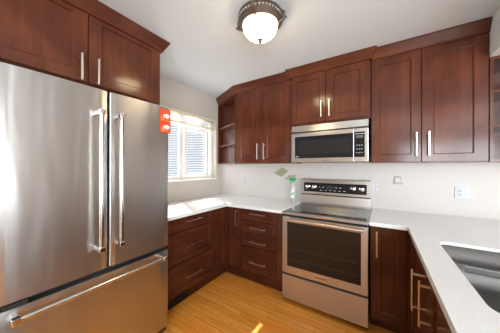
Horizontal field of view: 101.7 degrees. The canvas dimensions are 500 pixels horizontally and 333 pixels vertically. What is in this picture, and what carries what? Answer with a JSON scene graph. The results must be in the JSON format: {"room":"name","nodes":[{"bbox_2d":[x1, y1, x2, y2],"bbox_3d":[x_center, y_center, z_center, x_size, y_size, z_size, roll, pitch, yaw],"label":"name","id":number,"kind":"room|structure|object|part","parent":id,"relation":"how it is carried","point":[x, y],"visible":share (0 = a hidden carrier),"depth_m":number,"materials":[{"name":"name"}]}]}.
{"room":"kitchen","nodes":[
{"label":"kitchen","id":0,"kind":"room"},
{"bbox_2d":[160,75,220,202],"bbox_3d":[-1.992,0.186,1.120,0.160,2.542,5.400,0,0,33],"label":"wall","id":1,"kind":"structure","parent":0,"point":[173,94],"depth_m":2.85,"materials":[{"name":"beige"}]},
{"bbox_2d":[0,0,169,104],"bbox_3d":[-1.273,-0.809,1.487,0.650,0.544,1.119,0,0,33],"label":"upper cabinet","id":2,"kind":"object","parent":1,"relation":"attached to","point":[86,42],"visible":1,"depth_m":1.30,"materials":[{"name":"brown wood"}]},
{"bbox_3d":[-1.203,-0.788,1.117,0.006,0.352,0.358,0,0,33],"label":"panel","id":3,"kind":"part","parent":2,"relation":"part of","materials":[{"name":"brown wood"}]},
{"bbox_3d":[-1.199,-0.788,1.115,0.020,0.488,0.510,0,0,33],"label":"door","id":4,"kind":"part","parent":2,"relation":"part of","materials":[{"name":"brown wood"}]},
{"bbox_3d":[-1.059,-0.626,1.278,0.039,0.170,0.012,0,0,33],"label":"handle","id":5,"kind":"part","parent":2,"relation":"part of","materials":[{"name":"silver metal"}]},
{"bbox_3d":[-1.011,-0.626,1.354,0.039,0.170,0.012,0,0,33],"label":"handle","id":6,"kind":"part","parent":2,"relation":"part of","materials":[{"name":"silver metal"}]},
{"bbox_3d":[-1.272,-1.036,1.487,0.650,0.090,1.119,0,0,33],"label":"crown molding","id":7,"kind":"part","parent":2,"relation":"part of","materials":[{"name":"brown wood"}]},
{"bbox_3d":[-0.922,-0.787,1.548,0.020,0.488,0.510,0,0,33],"label":"door","id":8,"kind":"part","parent":2,"relation":"part of","materials":[{"name":"brown wood"}]},
{"bbox_3d":[-0.926,-0.787,1.550,0.006,0.352,0.358,0,0,33],"label":"panel","id":9,"kind":"part","parent":2,"relation":"part of","materials":[{"name":"brown wood"}]},
{"bbox_2d":[168,112,211,179],"bbox_3d":[-0.926,-0.285,2.818,0.075,0.920,1.128,0,0,33],"label":"window","id":10,"kind":"structure","parent":1,"relation":"in","point":[182,131],"depth_m":2.82,"materials":[{"name":"white plastic"}]},
{"bbox_2d":[159,104,214,138],"bbox_3d":[-0.870,-0.580,2.785,0.050,0.324,1.110,0,0,33],"label":"blind","id":11,"kind":"object","parent":10,"relation":"attached to","point":[171,109],"visible":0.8,"depth_m":2.83,"materials":[{"name":"beige"}]},
{"bbox_3d":[-0.871,-0.579,2.785,0.048,0.022,1.106,0,0,33],"label":"rail","id":12,"kind":"part","parent":11,"relation":"part of","materials":[{"name":"beige"}]},
{"bbox_3d":[-0.793,-0.204,3.021,0.070,0.671,0.481,0,0,33],"label":"sash","id":13,"kind":"part","parent":10,"relation":"part of","materials":[{"name":"white plastic"}]},
{"bbox_2d":[168,178,216,181],"bbox_3d":[-0.874,0.186,2.785,0.095,0.022,1.148,0,0,33],"label":"trim","id":14,"kind":"structure","parent":1,"relation":"attached to","point":[202,178],"depth_m":2.79,"materials":[{"name":"white plastic"}]},
{"bbox_2d":[162,272,395,332],"bbox_3d":[0.315,1.410,-0.227,5.220,0.100,5.220,0,0,33],"label":"floor","id":15,"kind":"structure","parent":0,"point":[229,303],"depth_m":1.87,"materials":[{"name":"brown wood"}]},
{"bbox_2d":[0,62,167,332],"bbox_3d":[-1.173,0.442,1.453,0.801,1.833,0.893,0,0,33],"label":"refrigerator","id":16,"kind":"object","parent":15,"relation":"on","point":[84,168],"visible":0.99,"depth_m":1.15,"materials":[{"name":"grey"}]},
{"bbox_3d":[-1.044,0.081,1.111,0.067,1.111,0.455,0,0,33],"label":"door","id":17,"kind":"part","parent":16,"relation":"part of","materials":[{"name":"silver metal"}]},
{"bbox_3d":[-0.927,0.976,1.295,0.067,0.615,0.893,0,0,33],"label":"freezer drawer","id":18,"kind":"part","parent":16,"relation":"part of","materials":[{"name":"silver metal"}]},
{"bbox_3d":[-0.801,0.082,1.490,0.067,1.111,0.430,0,0,33],"label":"door","id":19,"kind":"part","parent":16,"relation":"part of","materials":[{"name":"silver metal"}]},
{"bbox_2d":[160,108,170,133],"bbox_3d":[-0.675,-0.362,1.623,0.004,0.187,0.096,0,0,33],"label":"card","id":20,"kind":"object","parent":16,"relation":"attached to","point":[165,115],"visible":1,"depth_m":1.62,"materials":[{"name":"red"}]},
{"bbox_2d":[164,210,210,301],"bbox_3d":[-0.840,0.918,2.163,0.650,0.883,0.631,0,0,33],"label":"base cabinet","id":21,"kind":"object","parent":15,"relation":"on","point":[189,237],"visible":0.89,"depth_m":2.02,"materials":[{"name":"brown wood"}]},
{"bbox_2d":[168,290,188,309],"bbox_3d":[-0.724,1.318,1.988,0.010,0.076,0.312,0,0,33],"label":"floor vent","id":22,"kind":"object","parent":21,"relation":"attached to","point":[184,295],"visible":0.7,"depth_m":2.01,"materials":[{"name":"black"}]},
{"bbox_3d":[-0.590,0.763,2.042,0.020,0.290,0.562,0,0,33],"label":"drawer","id":23,"kind":"part","parent":21,"relation":"part of","materials":[{"name":"brown wood"}]},
{"bbox_3d":[-0.590,1.054,2.042,0.020,0.277,0.562,0,0,33],"label":"drawer","id":24,"kind":"part","parent":21,"relation":"part of","materials":[{"name":"brown wood"}]},
{"bbox_3d":[-0.594,1.054,2.045,0.006,0.193,0.502,0,0,33],"label":"panel","id":25,"kind":"part","parent":21,"relation":"part of","materials":[{"name":"brown wood"}]},
{"bbox_3d":[-0.594,0.763,2.045,0.006,0.206,0.502,0,0,33],"label":"panel","id":26,"kind":"part","parent":21,"relation":"part of","materials":[{"name":"brown wood"}]},
{"bbox_3d":[-0.589,0.546,2.042,0.020,0.128,0.562,0,0,33],"label":"drawer","id":27,"kind":"part","parent":21,"relation":"part of","materials":[{"name":"brown wood"}]},
{"bbox_3d":[-0.593,0.546,2.045,0.006,0.044,0.502,0,0,33],"label":"panel","id":28,"kind":"part","parent":21,"relation":"part of","materials":[{"name":"brown wood"}]},
{"bbox_3d":[-0.560,1.064,2.034,0.039,0.012,0.210,0,0,33],"label":"handle","id":29,"kind":"part","parent":21,"relation":"part of","materials":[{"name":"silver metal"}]},
{"bbox_2d":[205,206,245,284],"bbox_3d":[-0.359,0.919,2.754,0.824,0.883,0.878,0,0,33],"label":"base cabinet","id":30,"kind":"object","parent":15,"relation":"on","point":[226,222],"visible":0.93,"depth_m":2.44,"materials":[{"name":"brown wood"}]},
{"bbox_3d":[-0.370,0.838,2.386,0.020,0.711,0.238,0,0,33],"label":"door","id":31,"kind":"part","parent":30,"relation":"part of","materials":[{"name":"brown wood"}]},
{"bbox_3d":[-0.374,0.838,2.388,0.006,0.595,0.134,0,0,33],"label":"panel","id":32,"kind":"part","parent":30,"relation":"part of","materials":[{"name":"brown wood"}]},
{"bbox_3d":[-0.284,0.863,2.501,0.041,0.765,0.040,0,0,33],"label":"corner post","id":33,"kind":"part","parent":30,"relation":"part of","materials":[{"name":"brown wood"}]},
{"bbox_2d":[168,194,300,220],"bbox_3d":[-0.305,0.461,2.343,1.360,0.031,1.518,0,0,33],"label":"countertop","id":34,"kind":"structure","parent":30,"relation":"on","point":[183,208],"depth_m":2.39,"materials":[{"name":"white stone"}]},
{"bbox_2d":[289,178,295,201],"bbox_3d":[0.545,0.298,2.612,0.091,0.298,0.055,0,0,33],"label":"spray bottle","id":35,"kind":"object","parent":34,"relation":"on","point":[293,188],"visible":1,"depth_m":2.59,"materials":[{"name":"white"}]},
{"bbox_3d":[-0.177,0.839,2.451,0.080,0.595,0.006,0,0,33],"label":"panel","id":36,"kind":"part","parent":30,"relation":"part of","materials":[{"name":"brown wood"}]},
{"bbox_3d":[-0.180,0.839,2.447,0.184,0.711,0.020,0,0,33],"label":"door","id":37,"kind":"part","parent":30,"relation":"part of","materials":[{"name":"brown wood"}]},
{"bbox_2d":[241,208,282,291],"bbox_3d":[0.274,0.920,2.485,0.528,0.883,0.650,0,0,33],"label":"base cabinet","id":38,"kind":"object","parent":15,"relation":"on","point":[261,230],"visible":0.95,"depth_m":2.25,"materials":[{"name":"brown wood"}]},
{"bbox_3d":[0.096,1.056,2.271,0.453,0.277,0.020,0,0,33],"label":"drawer","id":39,"kind":"part","parent":38,"relation":"part of","materials":[{"name":"brown wood"}]},
{"bbox_3d":[0.098,1.056,2.275,0.357,0.201,0.006,0,0,33],"label":"panel","id":40,"kind":"part","parent":38,"relation":"part of","materials":[{"name":"brown wood"}]},
{"bbox_3d":[0.096,0.835,2.271,0.453,0.148,0.020,0,0,33],"label":"drawer","id":41,"kind":"part","parent":38,"relation":"part of","materials":[{"name":"brown wood"}]},
{"bbox_3d":[0.099,0.835,2.275,0.357,0.072,0.006,0,0,33],"label":"panel","id":42,"kind":"part","parent":38,"relation":"part of","materials":[{"name":"brown wood"}]},
{"bbox_3d":[0.096,0.686,2.271,0.453,0.134,0.020,0,0,33],"label":"drawer","id":43,"kind":"part","parent":38,"relation":"part of","materials":[{"name":"brown wood"}]},
{"bbox_3d":[0.099,0.686,2.275,0.357,0.058,0.006,0,0,33],"label":"panel","id":44,"kind":"part","parent":38,"relation":"part of","materials":[{"name":"brown wood"}]},
{"bbox_3d":[0.097,0.547,2.271,0.453,0.128,0.020,0,0,33],"label":"drawer","id":45,"kind":"part","parent":38,"relation":"part of","materials":[{"name":"brown wood"}]},
{"bbox_3d":[0.099,0.547,2.275,0.357,0.052,0.006,0,0,33],"label":"panel","id":46,"kind":"part","parent":38,"relation":"part of","materials":[{"name":"brown wood"}]},
{"bbox_2d":[282,178,370,327],"bbox_3d":[0.800,0.756,2.101,0.756,1.213,0.712,0,0,33],"label":"range","id":47,"kind":"object","parent":15,"relation":"on","point":[326,236],"visible":0.99,"depth_m":1.88,"materials":[{"name":"grey"}]},
{"bbox_3d":[0.616,0.517,1.811,0.686,0.025,0.025,0,0,33],"label":"handle","id":48,"kind":"part","parent":47,"relation":"part of","materials":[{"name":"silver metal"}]},
{"bbox_3d":[0.652,1.197,1.870,0.752,0.236,0.036,0,0,33],"label":"storage drawer","id":49,"kind":"part","parent":47,"relation":"part of","materials":[{"name":"silver metal"}]},
{"bbox_3d":[0.652,0.779,1.870,0.752,0.561,0.038,0,0,33],"label":"oven door","id":50,"kind":"part","parent":47,"relation":"part of","materials":[{"name":"silver metal"}]},
{"bbox_2d":[282,203,370,224],"bbox_3d":[0.804,0.464,2.107,0.756,0.028,0.613,0,0,33],"label":"cooktop","id":51,"kind":"object","parent":47,"relation":"in","point":[323,212],"depth_m":1.99,"materials":[{"name":"grey"}]},
{"bbox_3d":[0.954,0.249,2.343,0.676,0.108,0.016,0,0,33],"label":"control panel","id":52,"kind":"part","parent":47,"relation":"part of","materials":[{"name":"black glass"}]},
{"bbox_2d":[370,226,409,332],"bbox_3d":[1.285,0.922,1.837,0.330,0.883,0.650,0,0,33],"label":"base cabinet","id":53,"kind":"object","parent":15,"relation":"on","point":[389,248],"visible":0.84,"depth_m":1.63,"materials":[{"name":"brown wood"}]},
{"bbox_3d":[1.023,0.628,1.643,0.012,0.210,0.039,0,0,33],"label":"handle","id":54,"kind":"part","parent":53,"relation":"part of","materials":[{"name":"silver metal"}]},
{"bbox_3d":[1.104,0.865,1.632,0.090,0.625,0.006,0,0,33],"label":"panel","id":55,"kind":"part","parent":53,"relation":"part of","materials":[{"name":"brown wood"}]},
{"bbox_3d":[1.215,0.865,1.554,0.028,0.765,0.019,0,0,33],"label":"corner post","id":56,"kind":"part","parent":53,"relation":"part of","materials":[{"name":"brown wood"}]},
{"bbox_2d":[410,237,451,332],"bbox_3d":[0.968,0.920,0.589,0.735,0.883,3.096,0,0,33],"label":"base cabinet","id":57,"kind":"object","parent":15,"relation":"on","point":[426,313],"visible":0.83,"depth_m":1.03,"materials":[{"name":"brown wood"}]},
{"bbox_3d":[1.129,0.865,1.397,0.020,0.761,0.284,0,0,33],"label":"panel","id":58,"kind":"part","parent":57,"relation":"part of","materials":[{"name":"brown wood"}]},
{"bbox_3d":[1.133,0.865,1.395,0.006,0.629,0.172,0,0,33],"label":"panel","id":59,"kind":"part","parent":57,"relation":"part of","materials":[{"name":"brown wood"}]},
{"bbox_3d":[0.843,0.627,1.022,0.058,0.210,0.012,0,0,33],"label":"handle","id":60,"kind":"part","parent":57,"relation":"part of","materials":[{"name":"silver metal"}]},
{"bbox_3d":[0.946,0.865,1.111,0.020,0.761,0.384,0,0,33],"label":"door","id":61,"kind":"part","parent":57,"relation":"part of","materials":[{"name":"brown wood"}]},
{"bbox_3d":[0.950,0.865,1.108,0.006,0.629,0.252,0,0,33],"label":"panel","id":62,"kind":"part","parent":57,"relation":"part of","materials":[{"name":"brown wood"}]},
{"bbox_3d":[0.788,0.627,0.922,0.044,0.210,0.012,0,0,33],"label":"handle","id":63,"kind":"part","parent":57,"relation":"part of","materials":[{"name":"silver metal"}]},
{"bbox_2d":[369,208,499,332],"bbox_3d":[0.964,0.462,0.558,1.174,0.031,3.158,0,0,33],"label":"countertop","id":64,"kind":"structure","parent":57,"relation":"on","point":[464,310],"depth_m":1.11,"materials":[{"name":"white stone"}]},
{"bbox_2d":[441,245,499,312],"bbox_3d":[1.124,0.571,0.803,0.446,0.218,0.734,0,0,33],"label":"sink","id":65,"kind":"object","parent":64,"relation":"in","point":[481,268],"visible":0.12,"depth_m":0.94,"materials":[{"name":"silver metal"}]},
{"bbox_3d":[1.245,0.572,0.992,0.446,0.216,0.285,0,0,33],"label":"bowl","id":66,"kind":"part","parent":65,"relation":"part of","materials":[{"name":"silver metal"}]},
{"bbox_3d":[1.042,0.572,0.675,0.446,0.216,0.429,0,0,33],"label":"bowl","id":67,"kind":"part","parent":65,"relation":"part of","materials":[{"name":"silver metal"}]},
{"bbox_3d":[0.736,0.864,0.782,0.020,0.761,0.384,0,0,33],"label":"door","id":68,"kind":"part","parent":57,"relation":"part of","materials":[{"name":"brown wood"}]},
{"bbox_3d":[0.740,0.864,0.779,0.006,0.629,0.252,0,0,33],"label":"panel","id":69,"kind":"part","parent":57,"relation":"part of","materials":[{"name":"brown wood"}]},
{"bbox_2d":[98,0,499,97],"bbox_3d":[0.322,-1.132,-0.238,5.600,0.100,5.600,0,0,33],"label":"ceiling","id":70,"kind":"structure","parent":0,"point":[206,53],"depth_m":1.61,"materials":[{"name":"grey"}]},
{"bbox_2d":[236,0,286,43],"bbox_3d":[0.072,-0.975,1.438,0.314,0.212,0.314,0,0,-28],"label":"ceiling light","id":71,"kind":"object","parent":70,"relation":"attached to","point":[259,20],"visible":1,"depth_m":1.35,"materials":[{"name":"grey metal"}]},
{"bbox_2d":[221,125,499,219],"bbox_3d":[1.764,0.193,2.018,5.600,2.542,0.160,0,0,33],"label":"wall","id":72,"kind":"structure","parent":0,"point":[426,187],"depth_m":2.06,"materials":[{"name":"grey"}]},
{"bbox_2d":[216,86,236,163],"bbox_3d":[-0.352,-0.559,3.034,0.576,1.040,0.407,0,0,33],"label":"corner shelf","id":73,"kind":"object","parent":72,"relation":"attached to","point":[226,102],"visible":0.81,"depth_m":3.23,"materials":[{"name":"brown wood"}]},
{"bbox_3d":[-0.487,-0.515,3.302,0.018,0.917,0.078,0,0,33],"label":"panel","id":74,"kind":"part","parent":73,"relation":"part of","materials":[{"name":"brown wood"}]},
{"bbox_3d":[-0.369,-1.034,2.997,0.053,0.089,0.628,0,0,-31],"label":"crown molding","id":75,"kind":"part","parent":73,"relation":"part of","materials":[{"name":"brown wood"}]},
{"bbox_3d":[-0.330,-1.026,3.052,0.552,0.104,0.355,0,0,33],"label":"panel","id":76,"kind":"part","parent":73,"relation":"part of","materials":[{"name":"brown wood"}]},
{"bbox_3d":[-0.238,-0.515,3.196,0.552,0.917,0.012,0,0,33],"label":"panel","id":77,"kind":"part","parent":73,"relation":"part of","materials":[{"name":"brown wood"}]},
{"bbox_2d":[241,177,245,184],"bbox_3d":[-0.099,0.218,3.109,0.075,0.112,0.009,0,0,33],"label":"socket plate","id":78,"kind":"object","parent":72,"relation":"attached to","point":[243,179],"visible":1,"depth_m":3.10,"materials":[{"name":"grey plastic"}]},
{"bbox_2d":[233,72,301,163],"bbox_3d":[0.220,-0.558,2.668,0.806,1.040,0.407,0,0,33],"label":"upper cabinet","id":79,"kind":"object","parent":72,"relation":"attached to","point":[263,105],"visible":0.94,"depth_m":2.50,"materials":[{"name":"brown wood"}]},
{"bbox_3d":[-0.014,-0.515,2.647,0.397,0.946,0.020,0,0,33],"label":"door","id":80,"kind":"part","parent":79,"relation":"part of","materials":[{"name":"brown wood"}]},
{"bbox_3d":[-0.012,-0.515,2.651,0.237,0.806,0.006,0,0,33],"label":"panel","id":81,"kind":"part","parent":79,"relation":"part of","materials":[{"name":"brown wood"}]},
{"bbox_3d":[0.125,-1.033,2.520,0.806,0.090,0.053,0,0,33],"label":"crown molding","id":82,"kind":"part","parent":79,"relation":"part of","materials":[{"name":"brown wood"}]},
{"bbox_3d":[0.317,-0.515,2.435,0.377,0.946,0.020,0,0,33],"label":"door","id":83,"kind":"part","parent":79,"relation":"part of","materials":[{"name":"brown wood"}]},
{"bbox_3d":[0.319,-0.515,2.439,0.241,0.806,0.006,0,0,33],"label":"panel","id":84,"kind":"part","parent":79,"relation":"part of","materials":[{"name":"brown wood"}]},
{"bbox_2d":[274,168,287,176],"bbox_3d":[0.421,0.076,2.780,0.220,0.128,0.003,0,0,33],"label":"swatch","id":85,"kind":"object","parent":72,"relation":"attached to","point":[282,171],"visible":1,"depth_m":2.77,"materials":[{"name":"yellow"}]},
{"bbox_2d":[284,175,296,179],"bbox_3d":[0.539,0.143,2.704,0.178,0.066,0.003,0,0,33],"label":"swatch","id":86,"kind":"object","parent":72,"relation":"attached to","point":[288,176],"visible":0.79,"depth_m":2.70,"materials":[{"name":"beige"}]},
{"bbox_2d":[285,45,376,126],"bbox_3d":[0.876,-0.764,2.227,0.870,0.624,0.445,0,0,33],"label":"upper cabinet","id":87,"kind":"object","parent":72,"relation":"attached to","point":[336,88],"visible":0.98,"depth_m":2.04,"materials":[{"name":"brown wood"}]},
{"bbox_3d":[0.626,-0.728,2.198,0.251,0.396,0.006,0,0,33],"label":"panel","id":88,"kind":"part","parent":87,"relation":"part of","materials":[{"name":"brown wood"}]},
{"bbox_3d":[0.623,-0.728,2.194,0.367,0.520,0.020,0,0,33],"label":"door","id":89,"kind":"part","parent":87,"relation":"part of","materials":[{"name":"brown wood"}]},
{"bbox_3d":[0.796,-0.593,2.048,0.012,0.170,0.039,0,0,33],"label":"handle","id":90,"kind":"part","parent":87,"relation":"part of","materials":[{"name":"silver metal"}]},
{"bbox_2d":[291,118,369,162],"bbox_3d":[0.883,-0.247,2.239,0.744,0.404,0.413,0,0,33],"label":"microwave","id":91,"kind":"object","parent":87,"relation":"attached to","point":[342,141],"visible":1,"depth_m":2.04,"materials":[{"name":"silver metal"}]},
{"bbox_3d":[0.732,-0.204,2.115,0.624,0.316,0.035,0,0,33],"label":"door","id":92,"kind":"part","parent":91,"relation":"part of","materials":[{"name":"silver metal"}]},
{"bbox_2d":[293,119,366,132],"bbox_3d":[0.786,-0.411,2.087,0.720,0.076,0.036,0,0,33],"label":"vent panel","id":93,"kind":"object","parent":91,"relation":"attached to","point":[361,123],"depth_m":2.05,"materials":[{"name":"silver metal"}]},
{"bbox_3d":[1.046,-0.203,1.915,0.118,0.316,0.035,0,0,33],"label":"control panel","id":94,"kind":"part","parent":91,"relation":"part of","materials":[{"name":"silver metal"}]},
{"bbox_3d":[0.779,-1.032,2.075,0.870,0.090,0.085,0,0,33],"label":"crown molding","id":95,"kind":"part","parent":87,"relation":"part of","materials":[{"name":"brown wood"}]},
{"bbox_3d":[0.947,-0.727,1.993,0.234,0.396,0.006,0,0,33],"label":"panel","id":96,"kind":"part","parent":87,"relation":"part of","materials":[{"name":"brown wood"}]},
{"bbox_3d":[0.944,-0.727,1.989,0.386,0.520,0.020,0,0,33],"label":"door","id":97,"kind":"part","parent":87,"relation":"part of","materials":[{"name":"brown wood"}]},
{"bbox_2d":[374,185,377,192],"bbox_3d":[1.348,0.237,2.181,0.032,0.083,0.015,0,0,33],"label":"electrical outlet","id":98,"kind":"object","parent":72,"relation":"attached to","point":[375,186],"visible":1,"depth_m":2.18,"materials":[{"name":"white"}]},
{"bbox_2d":[392,176,402,183],"bbox_3d":[1.510,0.140,2.077,0.096,0.080,0.014,0,0,33],"label":"outlet box","id":99,"kind":"object","parent":72,"relation":"attached to","point":[397,179],"visible":1,"depth_m":2.08,"materials":[{"name":"beige"}]},
{"bbox_2d":[395,177,400,182],"bbox_3d":[1.506,0.138,2.078,0.050,0.052,0.010,0,0,33],"label":"receptacle","id":100,"kind":"object","parent":99,"relation":"attached to","point":[397,179],"depth_m":2.07,"materials":[{"name":"grey plastic"}]},
{"bbox_2d":[371,16,492,162],"bbox_3d":[1.529,-0.556,1.831,0.751,1.040,0.407,0,0,33],"label":"upper cabinet","id":101,"kind":"object","parent":72,"relation":"attached to","point":[430,91],"visible":1,"depth_m":1.67,"materials":[{"name":"brown wood"}]},
{"bbox_3d":[1.293,-0.514,1.816,0.226,0.814,0.006,0,0,33],"label":"panel","id":102,"kind":"part","parent":101,"relation":"part of","materials":[{"name":"brown wood"}]},
{"bbox_3d":[1.290,-0.514,1.812,0.358,0.946,0.020,0,0,33],"label":"door","id":103,"kind":"part","parent":101,"relation":"part of","materials":[{"name":"brown wood"}]},
{"bbox_3d":[1.396,-0.189,1.709,0.012,0.200,0.039,0,0,33],"label":"handle","id":104,"kind":"part","parent":101,"relation":"part of","materials":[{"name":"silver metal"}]},
{"bbox_3d":[1.463,-0.189,1.666,0.012,0.200,0.039,0,0,33],"label":"handle","id":105,"kind":"part","parent":101,"relation":"part of","materials":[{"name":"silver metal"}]},
{"bbox_3d":[1.434,-1.031,1.682,0.751,0.090,0.053,0,0,33],"label":"crown molding","id":106,"kind":"part","parent":101,"relation":"part of","materials":[{"name":"brown wood"}]},
{"bbox_3d":[1.607,-0.513,1.615,0.230,0.822,0.006,0,0,33],"label":"panel","id":107,"kind":"part","parent":101,"relation":"part of","materials":[{"name":"brown wood"}]},
{"bbox_3d":[1.604,-0.513,1.611,0.380,0.946,0.020,0,0,33],"label":"door","id":108,"kind":"part","parent":101,"relation":"part of","materials":[{"name":"brown wood"}]},
{"bbox_2d":[455,186,471,198],"bbox_3d":[1.910,0.235,1.823,0.112,0.108,0.011,0,0,33],"label":"socket plate","id":109,"kind":"object","parent":72,"relation":"attached to","point":[460,192],"visible":1,"depth_m":1.82,"materials":[{"name":"grey plastic"}]},
{"bbox_2d":[456,188,462,196],"bbox_3d":[1.887,0.235,1.835,0.042,0.074,0.004,0,0,33],"label":"receptacle","id":110,"kind":"object","parent":109,"relation":"attached to","point":[459,191],"depth_m":1.83,"materials":[{"name":"grey"}]},
{"bbox_2d":[488,55,499,161],"bbox_3d":[2.017,-0.420,1.549,0.370,0.768,0.356,0,0,33],"label":"shelf","id":111,"kind":"object","parent":72,"relation":"attached to","point":[494,62],"visible":0.46,"depth_m":1.51,"materials":[{"name":"brown wood"}]},
{"bbox_3d":[1.868,-0.420,1.644,0.018,0.768,0.356,0,0,33],"label":"panel","id":112,"kind":"part","parent":111,"relation":"part of","materials":[{"name":"brown wood"}]},
{"bbox_3d":[2.109,-0.419,1.694,0.334,0.768,0.012,0,0,33],"label":"panel","id":113,"kind":"part","parent":111,"relation":"part of","materials":[{"name":"brown wood"}]},
{"bbox_3d":[2.014,-0.794,1.544,0.334,0.020,0.344,0,0,33],"label":"panel","id":114,"kind":"part","parent":111,"relation":"part of","materials":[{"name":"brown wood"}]},
{"bbox_2d":[489,7,499,57],"bbox_3d":[1.283,-0.945,0.393,0.380,0.270,3.100,0,0,33],"label":"wall","id":115,"kind":"structure","parent":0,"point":[494,35],"depth_m":1.44,"materials":[{"name":"grey"}]},
{"label":"outside","id":116,"kind":"structure","parent":0,"visible":0},
{"bbox_3d":[-8.484,1.801,9.662,19.700,0.100,26.000,0,0,33],"label":"ground","id":117,"kind":"structure","parent":116,"visible":0},
{"bbox_2d":[168,114,207,175],"bbox_3d":[-2.548,-0.498,9.094,10.400,4.520,0.950,0,0,11],"label":"house","id":118,"kind":"structure","parent":117,"relation":"on","point":[196,140],"depth_m":8.98,"materials":[{"name":"white"}]}
]}

